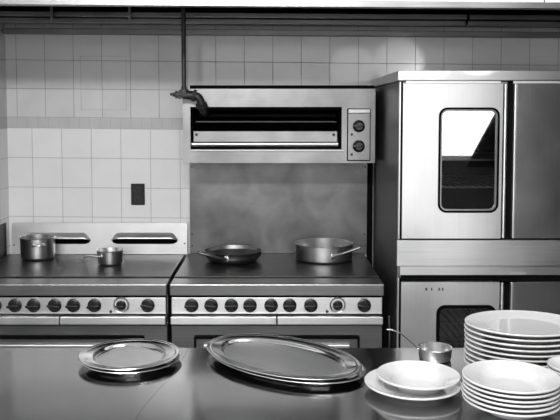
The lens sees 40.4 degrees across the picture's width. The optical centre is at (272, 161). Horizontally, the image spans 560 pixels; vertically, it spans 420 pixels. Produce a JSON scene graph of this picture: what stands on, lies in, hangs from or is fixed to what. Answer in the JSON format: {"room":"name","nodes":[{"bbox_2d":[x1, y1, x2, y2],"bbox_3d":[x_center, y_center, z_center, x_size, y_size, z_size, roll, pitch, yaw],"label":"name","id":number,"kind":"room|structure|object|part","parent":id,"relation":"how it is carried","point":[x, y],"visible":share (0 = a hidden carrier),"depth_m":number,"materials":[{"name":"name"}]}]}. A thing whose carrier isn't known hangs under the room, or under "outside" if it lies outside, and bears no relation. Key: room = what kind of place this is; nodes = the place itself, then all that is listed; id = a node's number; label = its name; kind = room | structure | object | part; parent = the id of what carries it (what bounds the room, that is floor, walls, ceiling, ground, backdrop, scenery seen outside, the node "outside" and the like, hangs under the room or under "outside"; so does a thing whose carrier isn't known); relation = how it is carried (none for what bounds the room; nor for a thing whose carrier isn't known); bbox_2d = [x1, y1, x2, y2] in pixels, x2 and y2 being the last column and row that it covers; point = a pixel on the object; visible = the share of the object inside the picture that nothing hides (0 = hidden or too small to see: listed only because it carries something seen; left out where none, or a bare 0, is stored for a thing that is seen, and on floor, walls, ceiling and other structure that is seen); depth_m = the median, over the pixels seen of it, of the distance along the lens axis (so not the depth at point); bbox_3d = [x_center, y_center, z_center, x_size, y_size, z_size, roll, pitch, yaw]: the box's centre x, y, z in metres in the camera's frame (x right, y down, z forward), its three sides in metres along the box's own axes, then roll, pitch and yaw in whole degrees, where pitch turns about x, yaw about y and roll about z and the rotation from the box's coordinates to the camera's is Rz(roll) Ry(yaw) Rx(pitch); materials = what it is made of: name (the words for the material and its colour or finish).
{"room":"commercial kitchen","nodes":[
{"label":"commercial kitchen","id":0,"kind":"room"},
{"bbox_2d":[0,24,9,254],"bbox_3d":[-1.398,0.102,1.123,0.120,2.900,5.430,0,4,0],"label":"wall","id":1,"kind":"structure","parent":0,"point":[4,187],"depth_m":3.77,"materials":[{"name":"tile"}]},
{"bbox_2d":[0,223,6,257],"bbox_3d":[-1.336,0.873,3.397,0.003,1.083,0.875,0,4,0],"label":"panel","id":2,"kind":"object","parent":1,"relation":"attached to","point":[3,241],"visible":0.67,"depth_m":3.76,"materials":[{"name":"metal"}]},
{"bbox_2d":[5,24,559,266],"bbox_3d":[1.031,-0.068,3.893,4.738,2.900,0.120,0,4,0],"label":"wall","id":3,"kind":"structure","parent":0,"point":[67,163],"depth_m":3.81,"materials":[{"name":"tile"}]},
{"bbox_2d":[80,56,126,109],"bbox_3d":[-0.850,-0.394,3.812,0.230,0.270,0.001,0,4,0],"label":"trim","id":4,"kind":"structure","parent":3,"relation":"attached to","point":[80,56],"depth_m":3.81,"materials":[{"name":"tile"}]},
{"bbox_2d":[131,184,144,204],"bbox_3d":[-0.683,0.166,3.840,0.069,0.108,0.012,0,4,0],"label":"wall outlet","id":5,"kind":"object","parent":3,"relation":"attached to","point":[137,190],"visible":1,"depth_m":3.84,"materials":[{"name":"black plastic"}]},
{"bbox_2d":[134,196,140,201],"bbox_3d":[-0.683,0.188,3.838,0.034,0.030,0.003,0,4,0],"label":"socket","id":6,"kind":"object","parent":5,"relation":"attached to","point":[136,198],"depth_m":3.84,"materials":[{"name":"black plastic"}]},
{"bbox_2d":[134,187,140,192],"bbox_3d":[-0.683,0.144,3.835,0.034,0.030,0.003,0,4,0],"label":"socket","id":7,"kind":"object","parent":5,"relation":"attached to","point":[136,189],"depth_m":3.83,"materials":[{"name":"black plastic"}]},
{"bbox_2d":[190,163,372,264],"bbox_3d":[0.040,0.517,3.849,0.918,1.738,0.040,0,4,0],"label":"backsplash","id":8,"kind":"structure","parent":3,"relation":"attached to","point":[270,207],"depth_m":3.83,"materials":[{"name":"metal"}]},
{"bbox_2d":[183,85,374,162],"bbox_3d":[0.028,-0.180,3.630,0.885,0.358,0.340,0,4,0],"label":"grill","id":9,"kind":"object","parent":8,"relation":"attached to","point":[243,123],"visible":1,"depth_m":3.50,"materials":[{"name":"metal"}]},
{"bbox_2d":[170,7,208,115],"bbox_3d":[-0.380,-0.599,3.440,0.168,0.785,0.105,0,4,0],"label":"gas pipe","id":10,"kind":"object","parent":9,"relation":"attached to","point":[183,93],"visible":1,"depth_m":3.42,"materials":[{"name":"metal"}]},
{"bbox_3d":[-0.027,-0.220,3.633,0.646,0.015,0.120,0,3,0],"label":"burner","id":11,"kind":"part","parent":9,"relation":"part of","materials":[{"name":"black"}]},
{"bbox_3d":[0.394,-0.070,3.481,0.056,0.056,0.030,0,3,0],"label":"knob","id":12,"kind":"part","parent":9,"relation":"part of","materials":[{"name":"black plastic"}]},
{"bbox_3d":[0.394,-0.162,3.475,0.056,0.056,0.030,0,3,0],"label":"knob","id":13,"kind":"part","parent":9,"relation":"part of","materials":[{"name":"black plastic"}]},
{"bbox_3d":[0.395,-0.113,3.496,0.100,0.213,0.005,0,3,0],"label":"control plate","id":14,"kind":"part","parent":9,"relation":"part of","materials":[{"name":"metal"}]},
{"bbox_3d":[1.031,1.599,1.215,4.978,0.100,5.670,0,4,0],"label":"floor","id":15,"kind":"structure","parent":0,"visible":0},
{"bbox_2d":[0,223,187,347],"bbox_3d":[-0.882,0.868,3.511,0.903,1.078,0.742,0,4,0],"label":"range","id":16,"kind":"object","parent":15,"relation":"on","point":[68,299],"visible":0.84,"depth_m":3.20,"materials":[{"name":"metal"}]},
{"bbox_3d":[-1.078,0.602,3.162,0.057,0.057,0.030,0,3,0],"label":"knob","id":17,"kind":"part","parent":16,"relation":"part of","materials":[{"name":"black plastic"}]},
{"bbox_3d":[-1.000,0.602,3.162,0.057,0.057,0.030,0,3,0],"label":"knob","id":18,"kind":"part","parent":16,"relation":"part of","materials":[{"name":"black plastic"}]},
{"bbox_2d":[19,234,55,260],"bbox_3d":[-1.147,0.419,3.707,0.171,0.107,0.202,1,4,15],"label":"stock pot","id":19,"kind":"object","parent":16,"relation":"on","point":[33,247],"visible":1,"depth_m":3.64,"materials":[{"name":"metal"}]},
{"bbox_3d":[-0.912,0.602,3.162,0.057,0.057,0.030,0,3,0],"label":"knob","id":20,"kind":"part","parent":16,"relation":"part of","materials":[{"name":"black plastic"}]},
{"bbox_3d":[-0.888,0.989,3.229,0.696,0.508,0.030,0,3,0],"label":"oven door","id":21,"kind":"part","parent":16,"relation":"part of","materials":[{"name":"metal"}]},
{"bbox_3d":[-0.834,0.602,3.162,0.057,0.057,0.030,0,3,0],"label":"knob","id":22,"kind":"part","parent":16,"relation":"part of","materials":[{"name":"black plastic"}]},
{"bbox_3d":[-0.888,0.602,3.200,0.880,0.068,0.046,0,3,0],"label":"control panel","id":23,"kind":"part","parent":16,"relation":"part of","materials":[{"name":"metal"}]},
{"bbox_3d":[-0.888,0.511,3.568,0.888,0.057,0.540,0,3,0],"label":"griddle plate","id":24,"kind":"part","parent":16,"relation":"part of","materials":[{"name":"grey metal"}]},
{"bbox_3d":[-0.746,0.602,3.162,0.057,0.057,0.030,0,3,0],"label":"knob","id":25,"kind":"part","parent":16,"relation":"part of","materials":[{"name":"black plastic"}]},
{"bbox_2d":[83,247,123,265],"bbox_3d":[-0.787,0.447,3.561,0.178,0.069,0.135,0,4,0],"label":"saucepan","id":26,"kind":"object","parent":16,"relation":"on","point":[108,256],"visible":1,"depth_m":3.52,"materials":[{"name":"metal"}]},
{"bbox_3d":[-0.835,0.439,3.506,0.083,0.012,0.026,0,3,0],"label":"handle","id":27,"kind":"part","parent":26,"relation":"part of","materials":[{"name":"metal"}]},
{"bbox_3d":[-0.634,0.601,3.159,0.042,0.042,0.030,0,3,0],"label":"dial knob","id":28,"kind":"part","parent":16,"relation":"part of","materials":[{"name":"black plastic"}]},
{"bbox_3d":[-0.523,0.602,3.162,0.057,0.057,0.030,0,3,0],"label":"knob","id":29,"kind":"part","parent":16,"relation":"part of","materials":[{"name":"black plastic"}]},
{"bbox_2d":[170,254,383,347],"bbox_3d":[0.016,0.947,3.505,0.892,0.921,0.720,0,4,0],"label":"range","id":30,"kind":"object","parent":15,"relation":"on","point":[339,305],"visible":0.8,"depth_m":3.19,"materials":[{"name":"metal"}]},
{"bbox_3d":[-0.340,0.602,3.162,0.057,0.057,0.030,0,3,0],"label":"knob","id":31,"kind":"part","parent":30,"relation":"part of","materials":[{"name":"black plastic"}]},
{"bbox_3d":[-0.258,0.602,3.162,0.057,0.057,0.030,0,3,0],"label":"knob","id":32,"kind":"part","parent":30,"relation":"part of","materials":[{"name":"black plastic"}]},
{"bbox_2d":[197,245,261,264],"bbox_3d":[-0.199,0.438,3.621,0.297,0.080,0.332,0,4,0],"label":"frying pan","id":33,"kind":"object","parent":30,"relation":"on","point":[220,254],"visible":1,"depth_m":3.59,"materials":[{"name":"metal"}]},
{"bbox_3d":[-0.279,0.432,3.481,0.140,0.051,0.029,-1,4,-16],"label":"handle","id":34,"kind":"part","parent":33,"relation":"part of","materials":[{"name":"metal"}]},
{"bbox_3d":[-0.174,0.602,3.162,0.057,0.057,0.030,0,3,0],"label":"knob","id":35,"kind":"part","parent":30,"relation":"part of","materials":[{"name":"black plastic"}]},
{"bbox_3d":[-0.096,0.602,3.162,0.057,0.057,0.030,0,3,0],"label":"knob","id":36,"kind":"part","parent":30,"relation":"part of","materials":[{"name":"black plastic"}]},
{"bbox_3d":[-0.008,0.602,3.162,0.057,0.057,0.030,0,3,0],"label":"knob","id":37,"kind":"part","parent":30,"relation":"part of","materials":[{"name":"black plastic"}]},
{"bbox_3d":[0.016,0.989,3.229,0.696,0.508,0.030,0,3,0],"label":"oven door","id":38,"kind":"part","parent":30,"relation":"part of","materials":[{"name":"metal"}]},
{"bbox_3d":[0.016,0.511,3.568,0.888,0.057,0.540,0,3,0],"label":"griddle plate","id":39,"kind":"part","parent":30,"relation":"part of","materials":[{"name":"black metal"}]},
{"bbox_3d":[0.016,0.602,3.200,0.880,0.068,0.046,0,3,0],"label":"control panel","id":40,"kind":"part","parent":30,"relation":"part of","materials":[{"name":"metal"}]},
{"bbox_3d":[0.070,0.602,3.162,0.057,0.057,0.030,0,3,0],"label":"knob","id":41,"kind":"part","parent":30,"relation":"part of","materials":[{"name":"black plastic"}]},
{"bbox_3d":[0.158,0.602,3.162,0.057,0.057,0.030,0,3,0],"label":"knob","id":42,"kind":"part","parent":30,"relation":"part of","materials":[{"name":"black plastic"}]},
{"bbox_2d":[294,238,361,263],"bbox_3d":[0.260,0.429,3.679,0.312,0.092,0.302,0,4,0],"label":"saute pan","id":43,"kind":"object","parent":30,"relation":"on","point":[309,250],"visible":1,"depth_m":3.58,"materials":[{"name":"metal"}]},
{"bbox_3d":[0.347,0.420,3.542,0.137,0.058,0.021,0,4,5],"label":"handle","id":44,"kind":"part","parent":43,"relation":"part of","materials":[{"name":"metal"}]},
{"bbox_3d":[0.270,0.601,3.159,0.042,0.042,0.030,0,3,0],"label":"dial knob","id":45,"kind":"part","parent":30,"relation":"part of","materials":[{"name":"black plastic"}]},
{"bbox_3d":[0.381,0.602,3.162,0.057,0.057,0.030,0,3,0],"label":"knob","id":46,"kind":"part","parent":30,"relation":"part of","materials":[{"name":"black plastic"}]},
{"bbox_2d":[388,315,390,347],"bbox_3d":[0.482,1.017,3.197,0.015,0.761,0.069,0,4,0],"label":"gas hose","id":47,"kind":"object","parent":30,"relation":"attached to","point":[389,322],"visible":0.48,"depth_m":3.15,"materials":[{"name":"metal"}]},
{"bbox_2d":[0,348,559,419],"bbox_3d":[0.475,1.080,1.503,3.450,0.900,1.768,0,4,0],"label":"work table","id":48,"kind":"object","parent":15,"relation":"on","point":[36,383],"visible":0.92,"depth_m":1.97,"materials":[{"name":"metal"}]},
{"bbox_2d":[82,346,181,373],"bbox_3d":[-0.412,0.577,2.221,0.288,0.016,0.288,0,4,0],"label":"round tray","id":49,"kind":"object","parent":48,"relation":"on","point":[178,357],"visible":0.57,"depth_m":2.12,"materials":[{"name":"metal"}]},
{"bbox_2d":[78,338,179,369],"bbox_3d":[-0.420,0.568,2.227,0.292,0.016,0.292,-1,4,-17],"label":"round tray","id":50,"kind":"object","parent":49,"relation":"on","point":[149,353],"visible":1,"depth_m":2.24,"materials":[{"name":"metal"}]},
{"bbox_2d":[212,341,365,383],"bbox_3d":[0.033,0.578,2.207,0.524,0.016,0.324,3,5,41],"label":"oval platter","id":51,"kind":"object","parent":48,"relation":"on","point":[362,372],"visible":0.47,"depth_m":2.04,"materials":[{"name":"metal"}]},
{"bbox_2d":[206,334,361,379],"bbox_3d":[0.023,0.569,2.215,0.524,0.016,0.326,3,5,41],"label":"oval platter","id":52,"kind":"object","parent":51,"relation":"on","point":[267,354],"visible":1,"depth_m":2.22,"materials":[{"name":"metal"}]},
{"bbox_2d":[364,369,461,401],"bbox_3d":[0.366,0.587,1.990,0.252,0.026,0.252,0,4,0],"label":"dinner plate","id":53,"kind":"object","parent":48,"relation":"on","point":[372,381],"visible":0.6,"depth_m":1.93,"materials":[{"name":"grey ceramic"}]},
{"bbox_2d":[376,360,460,394],"bbox_3d":[0.378,0.572,1.981,0.216,0.041,0.216,0,4,0],"label":"plate","id":54,"kind":"object","parent":53,"relation":"on","point":[415,377],"visible":1,"depth_m":2.02,"materials":[{"name":"grey ceramic"}]},
{"bbox_2d":[386,329,452,362],"bbox_3d":[0.431,0.538,2.242,0.196,0.091,0.102,0,4,0],"label":"saucepan","id":55,"kind":"object","parent":48,"relation":"on","point":[436,352],"visible":0.96,"depth_m":2.23,"materials":[{"name":"metal"}]},
{"bbox_3d":[0.381,0.524,2.241,0.097,0.062,0.008,0,3,0],"label":"handle","id":56,"kind":"part","parent":55,"relation":"part of","materials":[{"name":"metal"}]},
{"bbox_2d":[464,356,472,363],"bbox_3d":[0.707,0.577,2.154,0.326,0.026,0.264,0,4,0],"label":"dinner plate","id":57,"kind":"object","parent":48,"relation":"on","point":[467,361],"visible":0.05,"depth_m":2.15,"materials":[{"name":"grey ceramic"}]},
{"bbox_2d":[464,352,480,361],"bbox_3d":[0.707,0.563,2.153,0.326,0.026,0.264,0,4,0],"label":"dinner plate","id":58,"kind":"object","parent":57,"relation":"on","point":[468,357],"visible":0.06,"depth_m":2.14,"materials":[{"name":"grey ceramic"}]},
{"bbox_2d":[464,346,546,367],"bbox_3d":[0.707,0.549,2.153,0.326,0.026,0.264,0,4,0],"label":"dinner plate","id":59,"kind":"object","parent":58,"relation":"on","point":[474,355],"visible":0.16,"depth_m":2.12,"materials":[{"name":"grey ceramic"}]},
{"bbox_2d":[464,342,549,363],"bbox_3d":[0.708,0.535,2.154,0.326,0.026,0.264,0,4,0],"label":"dinner plate","id":60,"kind":"object","parent":59,"relation":"on","point":[486,354],"visible":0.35,"depth_m":2.07,"materials":[{"name":"grey ceramic"}]},
{"bbox_2d":[464,338,559,358],"bbox_3d":[0.708,0.521,2.151,0.326,0.026,0.264,0,4,0],"label":"dinner plate","id":61,"kind":"object","parent":60,"relation":"on","point":[476,346],"visible":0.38,"depth_m":2.07,"materials":[{"name":"grey ceramic"}]},
{"bbox_2d":[464,333,559,353],"bbox_3d":[0.708,0.508,2.150,0.326,0.026,0.264,0,4,0],"label":"dinner plate","id":62,"kind":"object","parent":61,"relation":"on","point":[482,343],"visible":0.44,"depth_m":2.07,"materials":[{"name":"grey ceramic"}]},
{"bbox_2d":[464,328,559,349],"bbox_3d":[0.707,0.494,2.149,0.326,0.026,0.264,0,4,0],"label":"dinner plate","id":63,"kind":"object","parent":62,"relation":"on","point":[473,335],"visible":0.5,"depth_m":2.07,"materials":[{"name":"grey ceramic"}]},
{"bbox_2d":[464,323,559,343],"bbox_3d":[0.707,0.480,2.151,0.326,0.026,0.264,0,4,0],"label":"dinner plate","id":64,"kind":"object","parent":63,"relation":"on","point":[473,330],"visible":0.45,"depth_m":2.07,"materials":[{"name":"grey ceramic"}]},
{"bbox_2d":[465,310,559,338],"bbox_3d":[0.708,0.466,2.150,0.326,0.026,0.264,0,4,0],"label":"dinner plate","id":65,"kind":"object","parent":64,"relation":"on","point":[519,324],"visible":1,"depth_m":2.17,"materials":[{"name":"grey ceramic"}]},
{"bbox_2d":[462,394,559,419],"bbox_3d":[0.580,0.590,1.852,0.233,0.035,0.233,0,4,0],"label":"plate","id":66,"kind":"object","parent":48,"relation":"on","point":[503,415],"visible":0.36,"depth_m":1.77,"materials":[{"name":"grey ceramic"}]},
{"bbox_2d":[461,387,559,413],"bbox_3d":[0.578,0.579,1.852,0.233,0.035,0.233,0,4,0],"label":"plate","id":67,"kind":"object","parent":66,"relation":"on","point":[482,403],"visible":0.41,"depth_m":1.77,"materials":[{"name":"grey ceramic"}]},
{"bbox_2d":[462,383,559,408],"bbox_3d":[0.580,0.569,1.852,0.233,0.035,0.233,0,4,0],"label":"plate","id":68,"kind":"object","parent":67,"relation":"on","point":[496,403],"visible":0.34,"depth_m":1.77,"materials":[{"name":"grey ceramic"}]},
{"bbox_2d":[462,379,559,403],"bbox_3d":[0.580,0.558,1.849,0.233,0.035,0.233,0,4,0],"label":"plate","id":69,"kind":"object","parent":68,"relation":"on","point":[550,398],"visible":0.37,"depth_m":1.76,"materials":[{"name":"grey ceramic"}]},
{"bbox_2d":[462,375,559,399],"bbox_3d":[0.579,0.547,1.850,0.233,0.035,0.233,0,4,0],"label":"plate","id":70,"kind":"object","parent":69,"relation":"on","point":[496,394],"visible":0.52,"depth_m":1.76,"materials":[{"name":"grey ceramic"}]},
{"bbox_2d":[462,360,559,394],"bbox_3d":[0.579,0.536,1.848,0.233,0.035,0.233,0,4,0],"label":"plate","id":71,"kind":"object","parent":70,"relation":"on","point":[510,377],"visible":0.91,"depth_m":1.88,"materials":[{"name":"grey ceramic"}]},
{"bbox_2d":[373,236,559,347],"bbox_3d":[0.959,0.906,3.439,0.913,1.010,0.826,0,4,0],"label":"oven","id":72,"kind":"object","parent":15,"relation":"on","point":[422,303],"visible":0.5,"depth_m":3.07,"materials":[{"name":"metal"}]},
{"bbox_3d":[0.960,0.804,3.476,0.911,0.810,0.740,0,3,0],"label":"casing","id":73,"kind":"part","parent":72,"relation":"part of","materials":[{"name":"metal"}]},
{"bbox_3d":[0.505,0.852,3.096,0.007,0.762,0.024,0,3,0],"label":"hinge post","id":74,"kind":"part","parent":72,"relation":"part of","materials":[{"name":"metal"}]},
{"bbox_3d":[0.716,0.851,3.096,0.397,0.733,0.020,0,3,0],"label":"door","id":75,"kind":"part","parent":72,"relation":"part of","materials":[{"name":"metal"}]},
{"bbox_3d":[0.781,0.780,3.087,0.226,0.386,0.010,0,3,0],"label":"window trim","id":76,"kind":"part","parent":72,"relation":"part of","materials":[{"name":"black"}]},
{"bbox_2d":[372,71,559,265],"bbox_3d":[0.962,0.009,3.394,0.936,0.783,0.846,0,4,0],"label":"oven","id":77,"kind":"object","parent":72,"relation":"on","point":[467,163],"visible":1,"depth_m":3.05,"materials":[{"name":"metal"}]},
{"bbox_3d":[0.505,-0.003,3.043,0.007,0.630,0.024,0,3,0],"label":"hinge post","id":78,"kind":"part","parent":77,"relation":"part of","materials":[{"name":"metal"}]},
{"bbox_3d":[0.716,0.000,3.044,0.397,0.619,0.020,0,3,0],"label":"door","id":79,"kind":"part","parent":77,"relation":"part of","materials":[{"name":"metal"}]},
{"bbox_3d":[0.781,-0.005,3.039,0.226,0.405,0.010,0,3,0],"label":"window trim","id":80,"kind":"part","parent":77,"relation":"part of","materials":[{"name":"glass"}]},
{"bbox_3d":[0.926,0.000,3.042,0.016,0.615,0.016,0,3,0],"label":"door edge post","id":81,"kind":"part","parent":77,"relation":"part of","materials":[{"name":"metal"}]},
{"bbox_3d":[0.963,0.000,3.041,0.009,0.619,0.025,0,3,0],"label":"edge trim","id":82,"kind":"part","parent":77,"relation":"part of","materials":[{"name":"metal"}]},
{"bbox_3d":[1.183,0.000,3.044,0.430,0.619,0.020,0,3,0],"label":"door","id":83,"kind":"part","parent":77,"relation":"part of","materials":[{"name":"metal"}]},
{"bbox_3d":[0.926,0.851,3.094,0.016,0.729,0.016,0,3,0],"label":"door edge post","id":84,"kind":"part","parent":72,"relation":"part of","materials":[{"name":"metal"}]},
{"bbox_3d":[0.963,0.851,3.093,0.009,0.733,0.025,0,3,0],"label":"edge trim","id":85,"kind":"part","parent":72,"relation":"part of","materials":[{"name":"metal"}]},
{"bbox_3d":[0.991,0.453,3.070,0.062,0.007,0.002,0,3,0],"label":"name plate","id":86,"kind":"part","parent":72,"relation":"part of","materials":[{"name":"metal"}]},
{"bbox_3d":[1.183,0.851,3.096,0.430,0.733,0.020,0,3,0],"label":"door","id":87,"kind":"part","parent":72,"relation":"part of","materials":[{"name":"metal"}]},
{"bbox_3d":[1.031,-1.396,1.032,4.978,0.100,5.670,0,4,0],"label":"ceiling","id":88,"kind":"structure","parent":0,"visible":0},
{"bbox_2d":[0,0,559,37],"bbox_3d":[1.034,-1.030,3.300,4.718,0.884,0.930,0,4,0],"label":"exhaust hood","id":89,"kind":"object","parent":88,"relation":"hanging from","point":[369,13],"visible":1,"depth_m":3.55,"materials":[{"name":"white paint"}]},
{"bbox_3d":[-0.214,-0.669,3.561,2.228,0.046,0.070,0,3,0],"label":"filter rail","id":90,"kind":"part","parent":89,"relation":"part of","materials":[{"name":"metal"}]},
{"bbox_3d":[1.034,-1.022,2.853,4.718,0.844,0.020,0,3,0],"label":"panel","id":91,"kind":"part","parent":89,"relation":"part of","materials":[{"name":"white paint"}]},
{"bbox_3d":[2.151,-0.652,3.562,2.478,0.046,0.070,0,3,0],"label":"filter rail","id":92,"kind":"part","parent":89,"relation":"part of","materials":[{"name":"metal"}]},
{"bbox_3d":[0.772,0.555,1.943,0.136,0.041,0.136,0,4,0],"label":"dish","id":93,"kind":"object","parent":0,"visible":0},
{"bbox_2d":[547,365,559,375],"bbox_3d":[0.772,0.547,1.942,0.136,0.041,0.136,0,4,0],"label":"dish","id":94,"kind":"object","parent":93,"relation":"on","point":[548,367],"visible":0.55,"depth_m":1.93,"materials":[{"name":"grey ceramic"}]},
{"bbox_2d":[547,356,559,372],"bbox_3d":[0.772,0.538,1.942,0.136,0.041,0.136,0,4,0],"label":"dish","id":95,"kind":"object","parent":94,"relation":"on","point":[554,362],"visible":0.96,"depth_m":1.97,"materials":[{"name":"grey ceramic"}]}
]}

